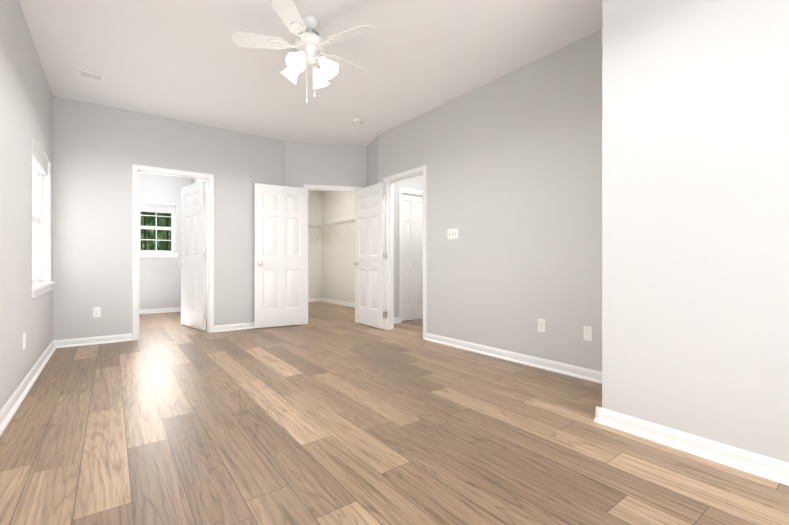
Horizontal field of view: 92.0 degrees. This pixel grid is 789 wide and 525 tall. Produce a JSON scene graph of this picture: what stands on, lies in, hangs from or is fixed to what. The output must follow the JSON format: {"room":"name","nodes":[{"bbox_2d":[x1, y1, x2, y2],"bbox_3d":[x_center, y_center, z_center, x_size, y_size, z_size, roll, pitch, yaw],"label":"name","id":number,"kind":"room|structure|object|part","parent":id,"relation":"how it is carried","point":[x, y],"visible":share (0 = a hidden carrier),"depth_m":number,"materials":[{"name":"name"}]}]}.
{"room":"empty bedroom","nodes":[
{"label":"empty bedroom","id":0,"kind":"room"},
{"bbox_2d":[0,0,52,409],"bbox_3d":[-2.286,-0.440,2.113,0.120,2.770,10.610,0,0,-37],"label":"wall","id":1,"kind":"structure","parent":0,"point":[25,102],"depth_m":2.65,"materials":[{"name":"grey paint"}]},
{"bbox_2d":[23,333,25,349],"bbox_3d":[-2.707,0.575,2.788,0.009,0.116,0.072,0,0,-37],"label":"outlet","id":2,"kind":"object","parent":1,"relation":"attached to","point":[24,340],"visible":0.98,"depth_m":2.77,"materials":[{"name":"white plastic"}]},
{"bbox_2d":[0,341,55,435],"bbox_3d":[-2.225,0.893,2.160,0.032,0.084,10.370,0,0,-37],"label":"baseboard","id":3,"kind":"structure","parent":1,"relation":"attached to","point":[8,410],"depth_m":2.67,"materials":[{"name":"white wood"}]},
{"bbox_2d":[31,133,54,297],"bbox_3d":[-3.309,-0.384,3.520,0.152,1.344,1.240,0,0,-37],"label":"window","id":4,"kind":"structure","parent":1,"relation":"in","point":[33,224],"depth_m":3.93,"materials":[{"name":"white wood"}]},
{"bbox_2d":[32,138,47,175],"bbox_3d":[-3.314,-0.680,3.517,0.055,0.748,1.138,0,0,-37],"label":"window blind","id":5,"kind":"object","parent":4,"relation":"attached to","point":[39,162],"visible":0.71,"depth_m":3.57,"materials":[{"name":"white plastic"}]},
{"bbox_2d":[139,172,193,309],"bbox_3d":[-4.645,-0.445,6.895,2.039,2.770,0.120,0,0,-37],"label":"wall","id":6,"kind":"structure","parent":0,"point":[159,282],"depth_m":7.06,"materials":[{"name":"grey paint"}]},
{"bbox_2d":[139,200,178,256],"bbox_3d":[-4.404,-0.611,7.049,0.709,1.030,0.149,0,0,-37],"label":"window","id":7,"kind":"structure","parent":6,"relation":"in","point":[156,252],"depth_m":7.10,"materials":[{"name":"white wood"}]},
{"bbox_2d":[139,200,174,213],"bbox_3d":[-4.409,-0.750,7.054,0.607,0.748,0.055,0,0,-37],"label":"blinds","id":8,"kind":"object","parent":7,"relation":"attached to","point":[155,207],"visible":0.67,"depth_m":7.04,"materials":[{"name":"white plastic"}]},
{"bbox_2d":[139,307,180,313],"bbox_3d":[-4.599,0.889,6.835,1.799,0.084,0.032,0,0,-37],"label":"baseboard","id":9,"kind":"structure","parent":6,"relation":"attached to","point":[159,310],"depth_m":7.03,"materials":[{"name":"white wood"}]},
{"bbox_2d":[52,96,284,339],"bbox_3d":[-2.736,-0.443,4.952,2.784,2.770,0.120,0,0,-37],"label":"wall","id":10,"kind":"structure","parent":0,"point":[98,150],"depth_m":4.50,"materials":[{"name":"grey paint"}]},
{"bbox_2d":[93,307,100,317],"bbox_3d":[-3.414,0.572,4.368,0.072,0.116,0.009,0,0,-37],"label":"outlet","id":11,"kind":"object","parent":10,"relation":"attached to","point":[96,311],"visible":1,"depth_m":4.37,"materials":[{"name":"white plastic"}]},
{"bbox_2d":[53,322,253,347],"bbox_3d":[-2.667,0.890,4.910,2.604,0.084,0.032,0,0,-37],"label":"baseboard","id":12,"kind":"structure","parent":10,"relation":"attached to","point":[64,343],"depth_m":4.43,"materials":[{"name":"white wood"}]},
{"bbox_2d":[132,164,213,339],"bbox_3d":[-2.821,-0.123,4.889,0.902,2.112,0.154,0,0,-37],"label":"door frame","id":13,"kind":"structure","parent":10,"relation":"attached to","point":[137,169],"depth_m":4.77,"materials":[{"name":"white wood"}]},
{"bbox_2d":[178,181,206,329],"bbox_3d":[-2.854,-0.095,5.405,0.800,2.030,0.167,0,0,40],"label":"room door","id":14,"kind":"structure","parent":10,"relation":"in","point":[193,256],"depth_m":5.36,"materials":[{"name":"white wood"}]},
{"bbox_2d":[194,179,206,311],"bbox_3d":[-3.112,-0.444,6.441,0.120,2.770,2.718,0,0,-37],"label":"wall","id":15,"kind":"structure","parent":0,"point":[197,180],"depth_m":6.41,"materials":[{"name":"grey paint"}]},
{"bbox_2d":[19,0,601,145],"bbox_3d":[-0.234,-1.876,3.724,5.700,0.120,11.110,0,0,-37],"label":"ceiling","id":16,"kind":"structure","parent":0,"point":[191,61],"depth_m":3.34,"materials":[{"name":"paint"}]},
{"bbox_2d":[76,69,104,85],"bbox_3d":[-2.977,-1.813,3.735,0.210,0.007,0.250,0,0,-37],"label":"ceiling vent","id":17,"kind":"object","parent":16,"relation":"in","point":[90,77],"visible":0.98,"depth_m":3.73,"materials":[{"name":"white metal"}]},
{"bbox_2d":[232,0,373,102],"bbox_3d":[-0.641,-1.498,2.898,1.035,0.635,1.030,0,0,-37],"label":"fan","id":18,"kind":"object","parent":16,"relation":"hanging from","point":[308,44],"visible":1,"depth_m":2.79,"materials":[{"name":"white plastic"}]},
{"bbox_3d":[-0.642,-1.663,2.866,0.224,0.306,0.224,0,0,-37],"label":"motor","id":19,"kind":"part","parent":18,"relation":"part of","materials":[{"name":"white metal"}]},
{"bbox_2d":[352,119,362,124],"bbox_3d":[-0.472,-1.798,4.874,0.136,0.038,0.136,0,0,-37],"label":"smoke detector","id":20,"kind":"object","parent":16,"relation":"attached to","point":[357,121],"visible":1,"depth_m":4.84,"materials":[{"name":"white plastic"}]},
{"bbox_2d":[308,190,321,297],"bbox_3d":[-2.847,-0.446,8.406,2.890,2.770,0.120,0,0,-37],"label":"wall","id":21,"kind":"structure","parent":0,"point":[314,247],"depth_m":9.04,"materials":[{"name":"paint"}]},
{"bbox_2d":[308,298,321,301],"bbox_3d":[-2.801,0.887,8.346,2.650,0.084,0.032,0,0,-37],"label":"baseboard","id":22,"kind":"structure","parent":21,"relation":"attached to","point":[314,299],"depth_m":9.02,"materials":[{"name":"white wood"}]},
{"bbox_2d":[308,225,326,238],"bbox_3d":[-2.713,-0.680,8.241,2.627,0.328,0.304,0,0,-37],"label":"wire shelf","id":23,"kind":"object","parent":21,"relation":"attached to","point":[316,227],"visible":0.1,"depth_m":8.85,"materials":[{"name":"white metal"}]},
{"bbox_2d":[285,141,366,187],"bbox_3d":[-0.995,-0.444,5.894,1.327,2.770,0.120,0,0,-12],"label":"wall","id":24,"kind":"structure","parent":0,"point":[324,164],"depth_m":5.82,"materials":[{"name":"grey paint"}]},
{"bbox_2d":[254,183,307,327],"bbox_3d":[-1.625,-0.095,5.537,0.782,2.030,0.167,0,0,-30],"label":"door","id":25,"kind":"structure","parent":24,"relation":"in","point":[280,255],"depth_m":5.50,"materials":[{"name":"white wood"}]},
{"bbox_2d":[303,184,361,191],"bbox_3d":[-0.953,-0.124,5.904,0.892,2.112,0.154,0,0,-12],"label":"door frame","id":26,"kind":"structure","parent":24,"relation":"attached to","point":[331,188],"depth_m":5.83,"materials":[{"name":"white wood"}]},
{"bbox_2d":[322,191,354,302],"bbox_3d":[-0.712,-0.445,7.856,0.120,2.770,3.310,0,0,-37],"label":"wall","id":27,"kind":"structure","parent":0,"point":[338,266],"depth_m":8.47,"materials":[{"name":"paint"}]},
{"bbox_2d":[316,219,354,239],"bbox_3d":[-0.893,-0.679,7.744,0.304,0.328,2.652,0,0,-37],"label":"wire closet shelf","id":28,"kind":"object","parent":27,"relation":"attached to","point":[340,222],"visible":0.54,"depth_m":8.08,"materials":[{"name":"white metal"}]},
{"bbox_2d":[321,298,354,307],"bbox_3d":[-0.773,0.888,7.812,0.032,0.084,3.310,0,0,-37],"label":"baseboard","id":29,"kind":"structure","parent":27,"relation":"attached to","point":[343,303],"depth_m":8.45,"materials":[{"name":"white wood"}]},
{"bbox_2d":[367,136,377,186],"bbox_3d":[-0.295,-0.443,5.767,0.120,2.770,0.644,0,0,-21],"label":"wall","id":30,"kind":"structure","parent":0,"point":[372,162],"depth_m":5.69,"materials":[{"name":"grey paint"}]},
{"bbox_2d":[0,301,788,524],"bbox_3d":[-0.234,0.994,3.727,5.700,0.120,11.110,0,0,-37],"label":"floor","id":31,"kind":"structure","parent":0,"point":[331,414],"depth_m":1.97,"materials":[{"name":"brown wood"}]},
{"bbox_2d":[394,175,422,317],"bbox_3d":[0.301,-0.444,6.146,1.454,2.770,0.120,0,0,-37],"label":"wall","id":32,"kind":"structure","parent":0,"point":[416,183],"depth_m":5.88,"materials":[{"name":"grey paint"}]},
{"bbox_2d":[394,317,399,323],"bbox_3d":[-0.079,0.890,5.769,0.393,0.084,0.032,0,0,-37],"label":"baseboard","id":33,"kind":"structure","parent":32,"relation":"attached to","point":[396,319],"depth_m":5.86,"materials":[{"name":"white wood"}]},
{"bbox_2d":[399,187,422,322],"bbox_3d":[0.320,-0.116,6.115,0.662,2.095,0.072,0,0,-37],"label":"trim","id":34,"kind":"structure","parent":32,"relation":"attached to","point":[411,191],"depth_m":5.90,"materials":[{"name":"white wood"}]},
{"bbox_2d":[402,193,422,320],"bbox_3d":[0.315,-0.091,6.126,0.563,2.020,0.058,0,0,-37],"label":"door","id":35,"kind":"structure","parent":32,"relation":"in","point":[412,257],"depth_m":6.11,"materials":[{"name":"white wood"}]},
{"bbox_2d":[378,29,601,371],"bbox_3d":[0.843,-0.442,4.098,0.120,2.770,3.446,0,0,-37],"label":"wall","id":36,"kind":"structure","parent":0,"point":[512,161],"depth_m":3.56,"materials":[{"name":"grey paint"}]},
{"bbox_2d":[353,182,386,328],"bbox_3d":[-0.370,-0.095,5.565,0.167,2.030,0.772,0,0,-36],"label":"hall door","id":37,"kind":"structure","parent":36,"relation":"in","point":[370,257],"depth_m":5.52,"materials":[{"name":"white wood"}]},
{"bbox_2d":[383,165,425,338],"bbox_3d":[0.167,-0.124,5.007,0.154,2.112,0.892,0,0,-37],"label":"door frame","id":38,"kind":"structure","parent":36,"relation":"attached to","point":[389,181],"depth_m":5.28,"materials":[{"name":"white wood"}]},
{"bbox_2d":[448,228,457,238],"bbox_3d":[0.646,-0.320,4.249,0.016,0.116,0.166,0,0,-37],"label":"light switch","id":39,"kind":"object","parent":36,"relation":"attached to","point":[452,233],"visible":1,"depth_m":4.24,"materials":[{"name":"white plastic"}]},
{"bbox_2d":[379,328,601,383],"bbox_3d":[0.782,0.891,4.054,0.032,0.084,3.446,0,0,-37],"label":"baseboard","id":40,"kind":"structure","parent":36,"relation":"attached to","point":[571,370],"depth_m":3.51,"materials":[{"name":"white wood"}]},
{"bbox_2d":[538,319,544,332],"bbox_3d":[1.302,0.560,3.374,0.009,0.116,0.072,0,0,-37],"label":"outlet","id":41,"kind":"object","parent":36,"relation":"attached to","point":[541,325],"visible":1,"depth_m":3.37,"materials":[{"name":"white plastic"}]},
{"bbox_2d":[584,326,592,341],"bbox_3d":[1.542,0.569,3.043,0.018,0.116,0.072,0,0,-37],"label":"outlet","id":42,"kind":"object","parent":36,"relation":"attached to","point":[588,333],"visible":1,"depth_m":3.04,"materials":[{"name":"white plastic"}]},
{"bbox_2d":[602,0,788,462],"bbox_3d":[2.554,-0.439,1.162,0.876,2.770,3.309,0,0,-37],"label":"wall","id":43,"kind":"structure","parent":0,"point":[695,217],"depth_m":1.86,"materials":[{"name":"grey paint"}]},
{"bbox_2d":[594,407,601,422],"bbox_3d":[1.497,0.893,2.459,0.788,0.084,0.032,0,0,-37],"label":"baseboard","id":44,"kind":"structure","parent":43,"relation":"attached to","point":[598,419],"depth_m":2.22,"materials":[{"name":"white wood"}]},
{"bbox_2d":[594,406,788,485],"bbox_3d":[2.144,0.894,0.954,0.032,0.084,3.221,0,0,-37],"label":"baseboard","id":45,"kind":"structure","parent":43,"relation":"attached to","point":[771,469],"depth_m":1.84,"materials":[{"name":"white wood"}]},
{"label":"outside","id":46,"kind":"structure","parent":0,"visible":0},
{"bbox_2d":[140,212,170,250],"bbox_3d":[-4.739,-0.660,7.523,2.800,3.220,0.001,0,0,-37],"label":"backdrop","id":47,"kind":"structure","parent":46,"point":[151,233],"depth_m":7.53,"materials":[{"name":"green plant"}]}
]}

